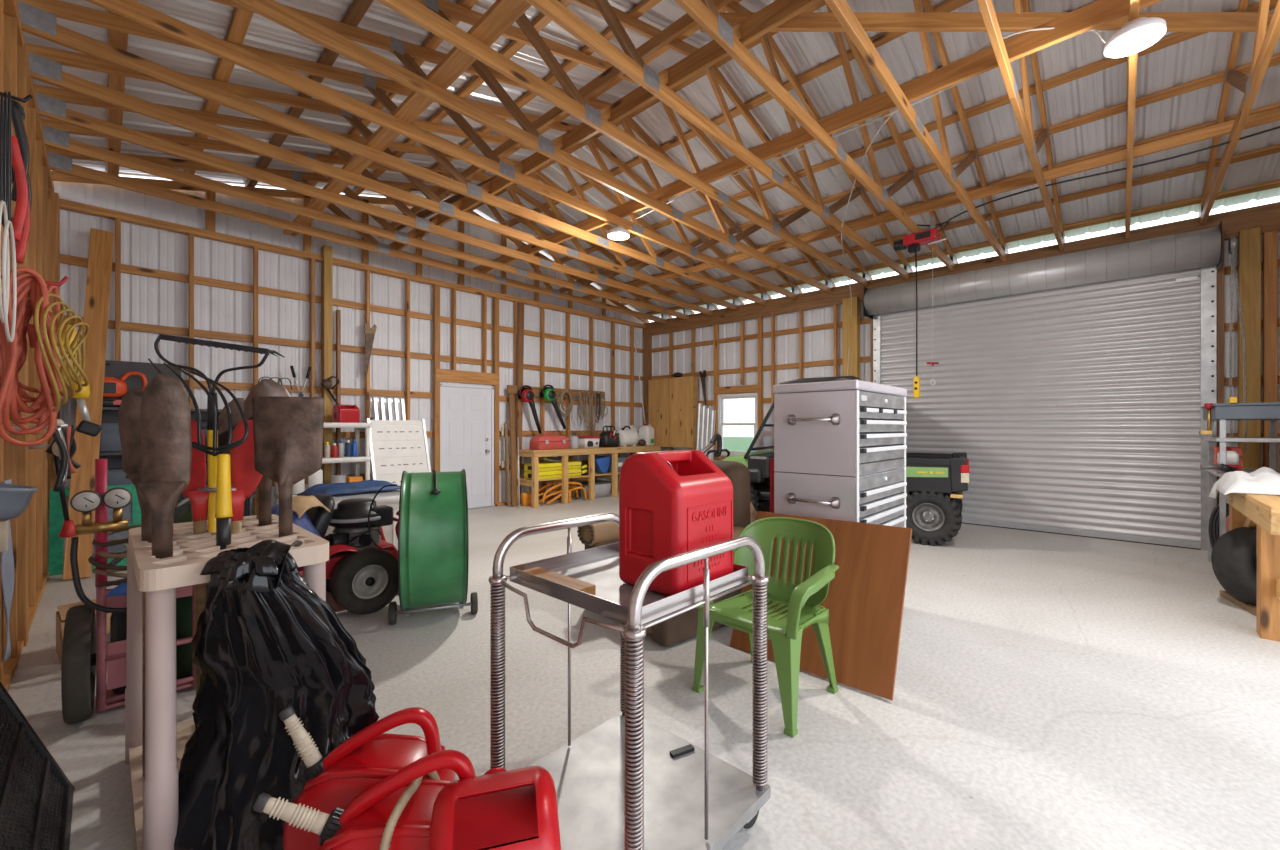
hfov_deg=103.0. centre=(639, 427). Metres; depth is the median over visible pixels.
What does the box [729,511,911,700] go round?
plywood sheet
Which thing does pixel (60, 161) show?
roof truss
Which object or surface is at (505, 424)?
leaning board
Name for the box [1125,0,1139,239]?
roof truss
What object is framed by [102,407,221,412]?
shelf
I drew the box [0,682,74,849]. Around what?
mesh panel
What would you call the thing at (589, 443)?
picture
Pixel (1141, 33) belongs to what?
ceiling light
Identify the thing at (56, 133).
roof truss
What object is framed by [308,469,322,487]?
jug
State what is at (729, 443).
grass
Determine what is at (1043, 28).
cable
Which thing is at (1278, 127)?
cable
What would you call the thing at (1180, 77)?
ceiling
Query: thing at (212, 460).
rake
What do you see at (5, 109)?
coil
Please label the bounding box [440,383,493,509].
door
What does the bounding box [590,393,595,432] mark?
rope coil
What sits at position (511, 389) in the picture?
hanging rail
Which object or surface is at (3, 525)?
outlet box
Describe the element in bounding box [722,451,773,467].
hood
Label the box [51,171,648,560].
wall
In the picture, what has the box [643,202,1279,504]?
wall
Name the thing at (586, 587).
wood block
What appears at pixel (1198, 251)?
hood
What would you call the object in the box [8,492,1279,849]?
floor
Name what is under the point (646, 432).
plastic jug
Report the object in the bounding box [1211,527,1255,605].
exercise ball
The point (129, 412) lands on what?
spade
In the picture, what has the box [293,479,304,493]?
jug
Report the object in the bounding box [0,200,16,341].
cord
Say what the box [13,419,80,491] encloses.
bundle
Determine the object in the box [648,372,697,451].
tall cabinet
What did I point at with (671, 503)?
gas can
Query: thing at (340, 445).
spray can
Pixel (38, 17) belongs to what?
roof truss
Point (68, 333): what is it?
extension cord
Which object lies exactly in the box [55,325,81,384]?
extension cord
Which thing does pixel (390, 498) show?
box
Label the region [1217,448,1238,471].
can
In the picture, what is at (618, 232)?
ceiling light
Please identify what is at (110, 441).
tool case
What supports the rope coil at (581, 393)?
hanging from the hanging rail
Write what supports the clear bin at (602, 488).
on the floor
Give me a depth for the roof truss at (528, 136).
4.19 m
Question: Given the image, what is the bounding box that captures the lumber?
[1220,590,1255,615]
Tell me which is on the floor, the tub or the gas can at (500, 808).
the gas can at (500, 808)
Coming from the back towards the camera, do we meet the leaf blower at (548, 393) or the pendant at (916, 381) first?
the leaf blower at (548, 393)
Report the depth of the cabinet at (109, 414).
5.43 m
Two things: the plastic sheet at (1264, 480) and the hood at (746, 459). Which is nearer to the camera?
the plastic sheet at (1264, 480)
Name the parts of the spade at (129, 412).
blade, handle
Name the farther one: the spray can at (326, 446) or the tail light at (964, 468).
the spray can at (326, 446)
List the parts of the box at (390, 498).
lid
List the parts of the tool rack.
leg, leg, leg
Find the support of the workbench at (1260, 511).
on the floor
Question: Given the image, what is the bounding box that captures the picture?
[587,441,592,446]
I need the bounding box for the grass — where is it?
[723,437,753,450]
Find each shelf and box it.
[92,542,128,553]
[99,452,121,455]
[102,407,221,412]
[273,423,370,504]
[1205,437,1279,442]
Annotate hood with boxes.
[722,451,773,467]
[864,227,1220,314]
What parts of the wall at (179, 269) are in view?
post, plate, plate, post, plate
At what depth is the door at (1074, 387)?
6.41 m
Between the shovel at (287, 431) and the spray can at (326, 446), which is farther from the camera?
the spray can at (326, 446)
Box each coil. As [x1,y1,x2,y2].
[0,91,11,231]
[557,390,572,416]
[571,394,582,428]
[578,391,584,419]
[585,392,590,427]
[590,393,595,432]
[595,392,600,422]
[600,393,604,418]
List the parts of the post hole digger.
blade, handle, handle, blade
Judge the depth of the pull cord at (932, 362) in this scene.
6.51 m
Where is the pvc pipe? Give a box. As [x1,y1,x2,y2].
[634,341,645,423]
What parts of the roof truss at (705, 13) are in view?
gusset plate, gusset plate, gusset plate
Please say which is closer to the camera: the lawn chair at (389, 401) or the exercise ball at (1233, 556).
the exercise ball at (1233, 556)
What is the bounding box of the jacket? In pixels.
[272,504,328,562]
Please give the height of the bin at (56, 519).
0.789 m
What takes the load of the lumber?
on the floor
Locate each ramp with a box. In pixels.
[366,418,430,485]
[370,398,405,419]
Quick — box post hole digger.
[182,420,262,694]
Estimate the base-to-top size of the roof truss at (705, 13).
1.429 m
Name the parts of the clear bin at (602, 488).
lid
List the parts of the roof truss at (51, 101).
gusset plate, gusset plate, gusset plate, gusset plate, gusset plate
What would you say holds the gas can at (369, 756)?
on the floor
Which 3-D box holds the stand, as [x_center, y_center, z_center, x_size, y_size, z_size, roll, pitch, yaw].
[-1.438,1.174,9.277,0.288,0.372,1.025,0,0,43]
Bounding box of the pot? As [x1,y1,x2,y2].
[0,483,37,521]
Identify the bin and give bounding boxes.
[48,484,140,574]
[579,480,611,498]
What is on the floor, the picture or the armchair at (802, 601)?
the armchair at (802, 601)
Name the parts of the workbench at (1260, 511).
leg, rail, leg, rail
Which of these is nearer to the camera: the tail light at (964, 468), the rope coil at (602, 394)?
the tail light at (964, 468)
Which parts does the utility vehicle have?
cage post, panel, bed rail, bed rail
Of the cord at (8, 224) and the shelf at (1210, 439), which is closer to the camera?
the cord at (8, 224)
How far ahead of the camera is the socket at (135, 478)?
1.88 m
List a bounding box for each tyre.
[1208,503,1228,548]
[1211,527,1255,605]
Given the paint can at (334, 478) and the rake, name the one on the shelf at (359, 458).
the paint can at (334, 478)
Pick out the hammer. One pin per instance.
(223, 436)
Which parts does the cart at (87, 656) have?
regulator stem, regulator stem, torch handle, rail, toe plate, rail, cross panel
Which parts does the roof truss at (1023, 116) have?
gusset plate, gusset plate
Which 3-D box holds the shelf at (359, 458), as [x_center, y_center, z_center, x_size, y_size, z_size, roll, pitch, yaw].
[-4.102,0.655,6.606,0.500,1.430,1.000,0,0,43]
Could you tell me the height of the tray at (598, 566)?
0.150 m
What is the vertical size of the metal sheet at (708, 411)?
1.760 m
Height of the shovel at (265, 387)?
1.502 m
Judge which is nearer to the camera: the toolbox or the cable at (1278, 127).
the cable at (1278, 127)
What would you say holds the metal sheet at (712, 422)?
on the floor
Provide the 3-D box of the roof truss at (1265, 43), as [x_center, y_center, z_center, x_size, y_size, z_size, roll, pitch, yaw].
[3.272,-2.985,2.495,0.043,1.429,9.341,0,0,43]
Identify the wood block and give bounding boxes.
[523,567,595,595]
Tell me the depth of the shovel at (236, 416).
2.26 m
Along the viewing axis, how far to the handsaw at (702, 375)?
10.45 m
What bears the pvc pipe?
attached to the wall at (179, 269)
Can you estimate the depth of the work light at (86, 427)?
4.06 m
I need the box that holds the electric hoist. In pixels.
[894,216,948,397]
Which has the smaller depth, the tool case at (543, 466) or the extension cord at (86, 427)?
the extension cord at (86, 427)
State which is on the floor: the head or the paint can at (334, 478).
the head
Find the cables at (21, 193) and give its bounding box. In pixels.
[0,92,32,263]
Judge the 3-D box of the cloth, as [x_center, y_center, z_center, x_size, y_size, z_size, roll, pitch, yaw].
[1.540,-0.334,3.842,0.312,0.071,0.522,0,0,43]
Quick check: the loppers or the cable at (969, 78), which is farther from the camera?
the loppers
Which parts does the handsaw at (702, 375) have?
handle, blade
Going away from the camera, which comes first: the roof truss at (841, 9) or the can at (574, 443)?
the roof truss at (841, 9)
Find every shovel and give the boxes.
[218,398,244,454]
[244,379,290,525]
[252,397,324,536]
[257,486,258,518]
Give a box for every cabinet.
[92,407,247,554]
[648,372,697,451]
[773,380,906,591]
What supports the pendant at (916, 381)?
attached to the electric hoist
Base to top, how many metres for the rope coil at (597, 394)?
0.627 m
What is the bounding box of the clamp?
[1199,403,1213,434]
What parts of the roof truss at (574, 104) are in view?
gusset plate, gusset plate, gusset plate, gusset plate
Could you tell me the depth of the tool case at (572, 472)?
8.97 m
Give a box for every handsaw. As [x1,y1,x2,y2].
[364,323,376,373]
[699,370,705,404]
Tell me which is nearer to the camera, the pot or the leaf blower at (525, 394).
the pot
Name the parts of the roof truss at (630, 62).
gusset plate, gusset plate, gusset plate, gusset plate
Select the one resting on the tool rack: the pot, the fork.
the fork
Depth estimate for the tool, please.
3.42 m
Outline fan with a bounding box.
[388,469,477,624]
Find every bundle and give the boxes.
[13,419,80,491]
[581,464,588,474]
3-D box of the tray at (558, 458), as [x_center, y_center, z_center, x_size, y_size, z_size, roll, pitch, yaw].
[-1.586,0.578,9.237,0.242,0.106,0.503,0,0,43]
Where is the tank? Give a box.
[616,426,638,446]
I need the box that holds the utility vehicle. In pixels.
[706,376,968,545]
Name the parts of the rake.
handle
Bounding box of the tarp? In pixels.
[297,480,399,495]
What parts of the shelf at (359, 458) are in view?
post, shelf, shelf, shelf, post, post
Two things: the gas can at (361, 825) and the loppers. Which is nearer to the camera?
the gas can at (361, 825)
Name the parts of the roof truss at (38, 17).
gusset plate, gusset plate, gusset plate, gusset plate, gusset plate, gusset plate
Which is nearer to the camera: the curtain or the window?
the curtain
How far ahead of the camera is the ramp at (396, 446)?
7.18 m
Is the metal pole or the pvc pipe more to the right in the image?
the pvc pipe
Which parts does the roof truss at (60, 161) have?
gusset plate, gusset plate, gusset plate, gusset plate, gusset plate, gusset plate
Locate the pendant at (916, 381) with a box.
[913,376,919,397]
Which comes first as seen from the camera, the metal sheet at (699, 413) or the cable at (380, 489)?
the cable at (380, 489)
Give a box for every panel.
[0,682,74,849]
[770,458,777,512]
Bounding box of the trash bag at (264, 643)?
[174,540,378,849]
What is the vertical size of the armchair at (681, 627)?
1.120 m
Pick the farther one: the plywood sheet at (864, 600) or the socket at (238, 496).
the plywood sheet at (864, 600)
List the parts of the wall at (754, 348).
corner post, post, post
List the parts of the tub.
lid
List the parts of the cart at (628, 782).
post, rod, post, post, rod, post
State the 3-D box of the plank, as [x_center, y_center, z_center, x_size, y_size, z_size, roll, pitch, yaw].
[-5.368,-0.355,4.975,0.173,3.447,1.072,0,0,-37]
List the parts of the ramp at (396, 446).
rail, rail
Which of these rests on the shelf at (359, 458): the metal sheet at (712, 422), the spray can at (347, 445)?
the spray can at (347, 445)
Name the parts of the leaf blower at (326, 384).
motor, loop handle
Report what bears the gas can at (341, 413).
on the shelf at (359, 458)
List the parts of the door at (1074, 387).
guide rail, guide rail, hand chain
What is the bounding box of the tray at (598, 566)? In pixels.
[500,542,755,648]
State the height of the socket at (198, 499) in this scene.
0.120 m
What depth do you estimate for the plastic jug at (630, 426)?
10.89 m
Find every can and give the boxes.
[253,750,475,849]
[279,706,454,849]
[324,442,329,457]
[331,475,346,482]
[332,443,337,456]
[333,404,359,422]
[338,440,343,456]
[345,440,350,456]
[351,440,356,456]
[429,766,560,849]
[570,432,578,448]
[619,450,732,595]
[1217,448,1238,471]
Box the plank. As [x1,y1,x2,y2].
[62,228,113,579]
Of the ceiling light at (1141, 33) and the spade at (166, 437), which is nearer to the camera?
the spade at (166, 437)
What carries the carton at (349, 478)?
on the shelf at (359, 458)
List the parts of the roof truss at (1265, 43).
gusset plate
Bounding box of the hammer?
[218,417,252,453]
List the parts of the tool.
rod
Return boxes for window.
[718,393,757,455]
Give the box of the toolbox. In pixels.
[529,432,570,449]
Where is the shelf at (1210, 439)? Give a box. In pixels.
[1205,437,1279,442]
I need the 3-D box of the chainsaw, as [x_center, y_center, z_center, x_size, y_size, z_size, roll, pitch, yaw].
[-5.446,-0.459,5.249,0.270,0.326,0.540,0,0,43]
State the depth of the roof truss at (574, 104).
4.22 m
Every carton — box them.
[56,599,110,663]
[346,476,362,481]
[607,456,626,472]
[1213,447,1242,470]
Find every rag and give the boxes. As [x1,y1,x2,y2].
[292,496,330,517]
[638,439,645,445]
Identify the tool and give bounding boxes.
[28,437,76,537]
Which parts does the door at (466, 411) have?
raised panel, raised panel, raised panel, raised panel, raised panel, raised panel, sill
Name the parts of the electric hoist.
motor, limit lever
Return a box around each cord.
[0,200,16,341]
[0,267,69,446]
[34,293,89,411]
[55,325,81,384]
[70,334,101,436]
[927,248,938,385]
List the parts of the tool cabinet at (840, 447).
handle, handle, lid, drawer, pull, corner trim, panel, panel, panel, drawer, drawer, drawer, drawer, drawer, drawer, drawer, pull, pull, pull, pull, pull, pull, pull, drawer, pull, drawer, pull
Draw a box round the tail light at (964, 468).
[961,465,968,472]
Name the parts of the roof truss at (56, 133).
gusset plate, gusset plate, gusset plate, gusset plate, gusset plate, gusset plate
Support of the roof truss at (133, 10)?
attached to the ceiling
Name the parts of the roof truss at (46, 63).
gusset plate, gusset plate, gusset plate, gusset plate, gusset plate, gusset plate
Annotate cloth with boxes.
[832,378,850,380]
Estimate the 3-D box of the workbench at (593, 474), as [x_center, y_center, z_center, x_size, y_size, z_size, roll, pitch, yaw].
[-0.899,0.883,9.999,0.655,0.974,3.270,0,0,43]
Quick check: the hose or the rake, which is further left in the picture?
the rake
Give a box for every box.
[0,521,7,551]
[325,489,399,549]
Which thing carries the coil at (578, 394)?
hanging from the hanging rail
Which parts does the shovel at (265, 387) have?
blade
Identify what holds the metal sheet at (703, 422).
on the floor
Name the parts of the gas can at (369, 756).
spout, handle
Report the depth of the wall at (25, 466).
3.76 m
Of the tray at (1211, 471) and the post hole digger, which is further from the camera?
the tray at (1211, 471)
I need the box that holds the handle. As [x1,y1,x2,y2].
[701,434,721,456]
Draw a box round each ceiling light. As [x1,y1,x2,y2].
[607,224,629,239]
[1093,17,1166,57]
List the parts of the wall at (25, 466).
post, plate, plate, corner post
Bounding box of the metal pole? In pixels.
[518,437,519,506]
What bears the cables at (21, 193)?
hanging from the wall at (25, 466)
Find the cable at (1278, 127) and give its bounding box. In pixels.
[933,126,1279,228]
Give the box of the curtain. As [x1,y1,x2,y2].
[881,267,1200,542]
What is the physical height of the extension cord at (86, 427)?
0.822 m
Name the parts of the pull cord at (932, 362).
cord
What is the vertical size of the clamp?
0.290 m
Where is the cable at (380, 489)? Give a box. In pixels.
[368,484,396,549]
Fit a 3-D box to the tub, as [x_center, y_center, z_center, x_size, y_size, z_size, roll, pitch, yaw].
[-1.000,0.279,9.784,0.310,0.230,0.400,0,0,43]
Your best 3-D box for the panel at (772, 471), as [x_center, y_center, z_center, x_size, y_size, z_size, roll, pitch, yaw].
[1.218,0.795,3.921,0.090,1.150,0.830,0,0,43]
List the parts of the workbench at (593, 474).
leg, rail, leg, leg, leg, leg, leg, rail, leg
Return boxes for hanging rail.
[507,385,604,398]
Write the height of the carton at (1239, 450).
0.220 m
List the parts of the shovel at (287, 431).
blade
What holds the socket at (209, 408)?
attached to the rake
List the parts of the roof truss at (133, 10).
gusset plate, gusset plate, gusset plate, gusset plate, gusset plate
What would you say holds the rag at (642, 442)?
on the workbench at (593, 474)
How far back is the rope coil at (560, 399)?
9.72 m
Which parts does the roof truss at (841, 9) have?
gusset plate, gusset plate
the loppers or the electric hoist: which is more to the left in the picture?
the loppers
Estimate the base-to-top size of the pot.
0.213 m
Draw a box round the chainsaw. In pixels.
[103,371,147,396]
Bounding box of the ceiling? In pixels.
[23,0,1279,316]
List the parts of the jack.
handle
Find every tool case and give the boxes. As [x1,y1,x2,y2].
[99,423,120,452]
[102,397,121,406]
[107,468,132,485]
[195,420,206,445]
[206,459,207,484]
[524,461,580,471]
[524,469,581,479]
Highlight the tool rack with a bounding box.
[125,514,328,849]
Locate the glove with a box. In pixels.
[106,582,126,596]
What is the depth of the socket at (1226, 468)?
4.50 m
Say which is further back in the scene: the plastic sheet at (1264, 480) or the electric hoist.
the electric hoist
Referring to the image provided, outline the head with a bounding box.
[520,486,531,505]
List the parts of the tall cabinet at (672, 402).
door, cap on cabinet, door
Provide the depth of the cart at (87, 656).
2.39 m
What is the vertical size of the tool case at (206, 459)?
0.360 m
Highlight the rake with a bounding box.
[154,334,284,582]
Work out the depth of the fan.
3.36 m
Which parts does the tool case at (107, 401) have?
handle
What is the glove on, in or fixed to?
in the cart at (87, 656)
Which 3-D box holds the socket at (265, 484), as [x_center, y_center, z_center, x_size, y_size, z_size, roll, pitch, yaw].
[-1.621,0.270,2.201,0.080,0.340,0.040,0,0,-10]
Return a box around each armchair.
[577,460,749,645]
[692,517,838,737]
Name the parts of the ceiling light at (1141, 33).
power cord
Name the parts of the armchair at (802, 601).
leg, arm, leg, seat, backrest, leg, arm, leg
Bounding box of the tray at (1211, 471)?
[1205,468,1279,475]
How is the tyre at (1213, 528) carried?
on the floor
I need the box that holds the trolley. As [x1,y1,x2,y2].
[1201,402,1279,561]
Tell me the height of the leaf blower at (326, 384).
0.669 m
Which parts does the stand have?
leg plate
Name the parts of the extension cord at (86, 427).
cord, cord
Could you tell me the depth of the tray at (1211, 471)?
4.77 m
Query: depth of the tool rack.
1.58 m
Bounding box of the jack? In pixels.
[1200,464,1236,471]
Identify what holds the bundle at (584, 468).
on the workbench at (593, 474)
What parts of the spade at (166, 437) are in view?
blade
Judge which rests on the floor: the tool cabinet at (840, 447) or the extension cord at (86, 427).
the tool cabinet at (840, 447)
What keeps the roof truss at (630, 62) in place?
attached to the ceiling
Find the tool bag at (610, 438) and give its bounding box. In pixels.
[599,426,619,446]
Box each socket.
[126,473,151,542]
[138,481,185,558]
[185,490,208,520]
[207,392,218,429]
[214,454,232,517]
[231,490,245,520]
[258,475,271,525]
[277,476,292,536]
[1219,464,1236,471]
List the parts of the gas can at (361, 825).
spout, handle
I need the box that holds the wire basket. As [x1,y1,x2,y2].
[258,377,291,389]
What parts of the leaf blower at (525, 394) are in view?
handle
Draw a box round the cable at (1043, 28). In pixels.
[841,27,1118,375]
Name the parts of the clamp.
knob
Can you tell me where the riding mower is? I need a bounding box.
[247,494,398,613]
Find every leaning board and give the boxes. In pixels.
[504,423,510,505]
[509,394,516,505]
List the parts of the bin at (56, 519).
rail, rail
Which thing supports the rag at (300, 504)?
on the jacket
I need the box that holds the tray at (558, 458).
[539,456,561,461]
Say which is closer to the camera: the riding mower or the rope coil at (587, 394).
the riding mower
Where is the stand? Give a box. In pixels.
[539,481,586,504]
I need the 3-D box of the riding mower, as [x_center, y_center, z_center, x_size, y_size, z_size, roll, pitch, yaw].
[-2.559,0.913,3.771,0.920,0.914,1.461,0,0,43]
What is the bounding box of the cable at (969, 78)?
[632,78,969,220]
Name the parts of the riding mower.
steering lever, seat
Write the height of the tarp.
0.118 m
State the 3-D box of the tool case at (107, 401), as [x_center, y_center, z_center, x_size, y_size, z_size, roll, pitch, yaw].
[-5.491,-0.255,5.223,0.374,0.100,0.360,0,0,43]
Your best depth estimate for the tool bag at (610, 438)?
10.08 m
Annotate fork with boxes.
[148,359,248,549]
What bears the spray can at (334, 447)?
on the shelf at (359, 458)
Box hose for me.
[379,771,439,849]
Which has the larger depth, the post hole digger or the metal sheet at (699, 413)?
the metal sheet at (699, 413)
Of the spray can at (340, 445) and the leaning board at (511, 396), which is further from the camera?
the leaning board at (511, 396)
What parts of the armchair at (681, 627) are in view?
arm, arm, backrest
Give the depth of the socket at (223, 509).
1.81 m
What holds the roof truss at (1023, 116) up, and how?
attached to the ceiling
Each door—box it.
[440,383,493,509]
[864,220,1246,550]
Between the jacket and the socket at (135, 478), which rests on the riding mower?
the jacket
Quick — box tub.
[578,436,600,447]
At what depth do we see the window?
10.07 m
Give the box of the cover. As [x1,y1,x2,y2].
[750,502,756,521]
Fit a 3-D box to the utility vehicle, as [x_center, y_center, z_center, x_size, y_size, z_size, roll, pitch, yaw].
[2.672,0.364,7.268,3.425,2.027,1.663,0,0,33]
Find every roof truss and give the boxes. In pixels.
[17,0,771,305]
[25,43,743,310]
[34,84,718,315]
[40,118,694,319]
[46,146,672,323]
[85,0,802,299]
[231,0,835,293]
[377,0,872,286]
[525,0,912,279]
[674,0,957,271]
[825,0,1008,261]
[977,0,1064,251]
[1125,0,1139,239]
[1198,0,1279,225]
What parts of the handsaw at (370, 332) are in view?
blade, handle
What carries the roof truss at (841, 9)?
attached to the ceiling
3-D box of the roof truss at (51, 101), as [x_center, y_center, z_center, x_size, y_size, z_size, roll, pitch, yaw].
[-1.603,-2.985,7.106,0.043,1.429,9.341,0,0,43]
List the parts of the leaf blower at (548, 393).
handle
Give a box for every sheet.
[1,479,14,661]
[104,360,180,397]
[696,404,701,449]
[700,406,706,450]
[704,408,710,457]
[709,410,715,459]
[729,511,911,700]
[1209,467,1279,498]
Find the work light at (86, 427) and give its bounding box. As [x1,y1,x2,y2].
[76,420,101,436]
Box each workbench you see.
[516,445,660,507]
[1226,493,1279,641]
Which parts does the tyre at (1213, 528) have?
tank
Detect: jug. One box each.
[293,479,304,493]
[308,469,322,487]
[625,425,637,445]
[639,424,653,445]
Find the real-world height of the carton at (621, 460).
0.303 m
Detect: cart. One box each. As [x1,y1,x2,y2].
[61,459,207,723]
[489,513,770,849]
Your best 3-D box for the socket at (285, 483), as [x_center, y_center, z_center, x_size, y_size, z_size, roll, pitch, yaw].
[-1.383,0.265,1.987,0.050,0.390,0.053,0,0,43]
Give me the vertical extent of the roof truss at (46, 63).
1.429 m
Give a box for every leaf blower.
[321,376,339,403]
[518,385,541,433]
[541,385,565,428]
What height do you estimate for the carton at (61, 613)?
0.273 m
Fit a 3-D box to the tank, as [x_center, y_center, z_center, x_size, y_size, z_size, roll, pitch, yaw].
[-0.271,0.182,10.554,0.342,0.424,0.480,0,0,43]
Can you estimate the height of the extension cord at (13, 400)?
0.784 m
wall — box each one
[0,0,58,691]
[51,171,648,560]
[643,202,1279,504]
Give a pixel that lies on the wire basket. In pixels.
(261, 377)
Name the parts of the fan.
rim trim, power cord, rim trim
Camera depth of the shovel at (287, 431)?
1.99 m
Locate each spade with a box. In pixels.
[117,389,151,776]
[138,373,191,558]
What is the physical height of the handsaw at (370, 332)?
0.729 m
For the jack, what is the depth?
4.53 m
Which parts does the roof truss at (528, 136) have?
gusset plate, gusset plate, gusset plate, gusset plate, gusset plate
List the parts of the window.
sash, sash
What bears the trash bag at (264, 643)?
hanging from the tool rack
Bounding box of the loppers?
[290,366,311,396]
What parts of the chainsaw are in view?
handle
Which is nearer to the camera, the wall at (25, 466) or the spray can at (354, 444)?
the wall at (25, 466)

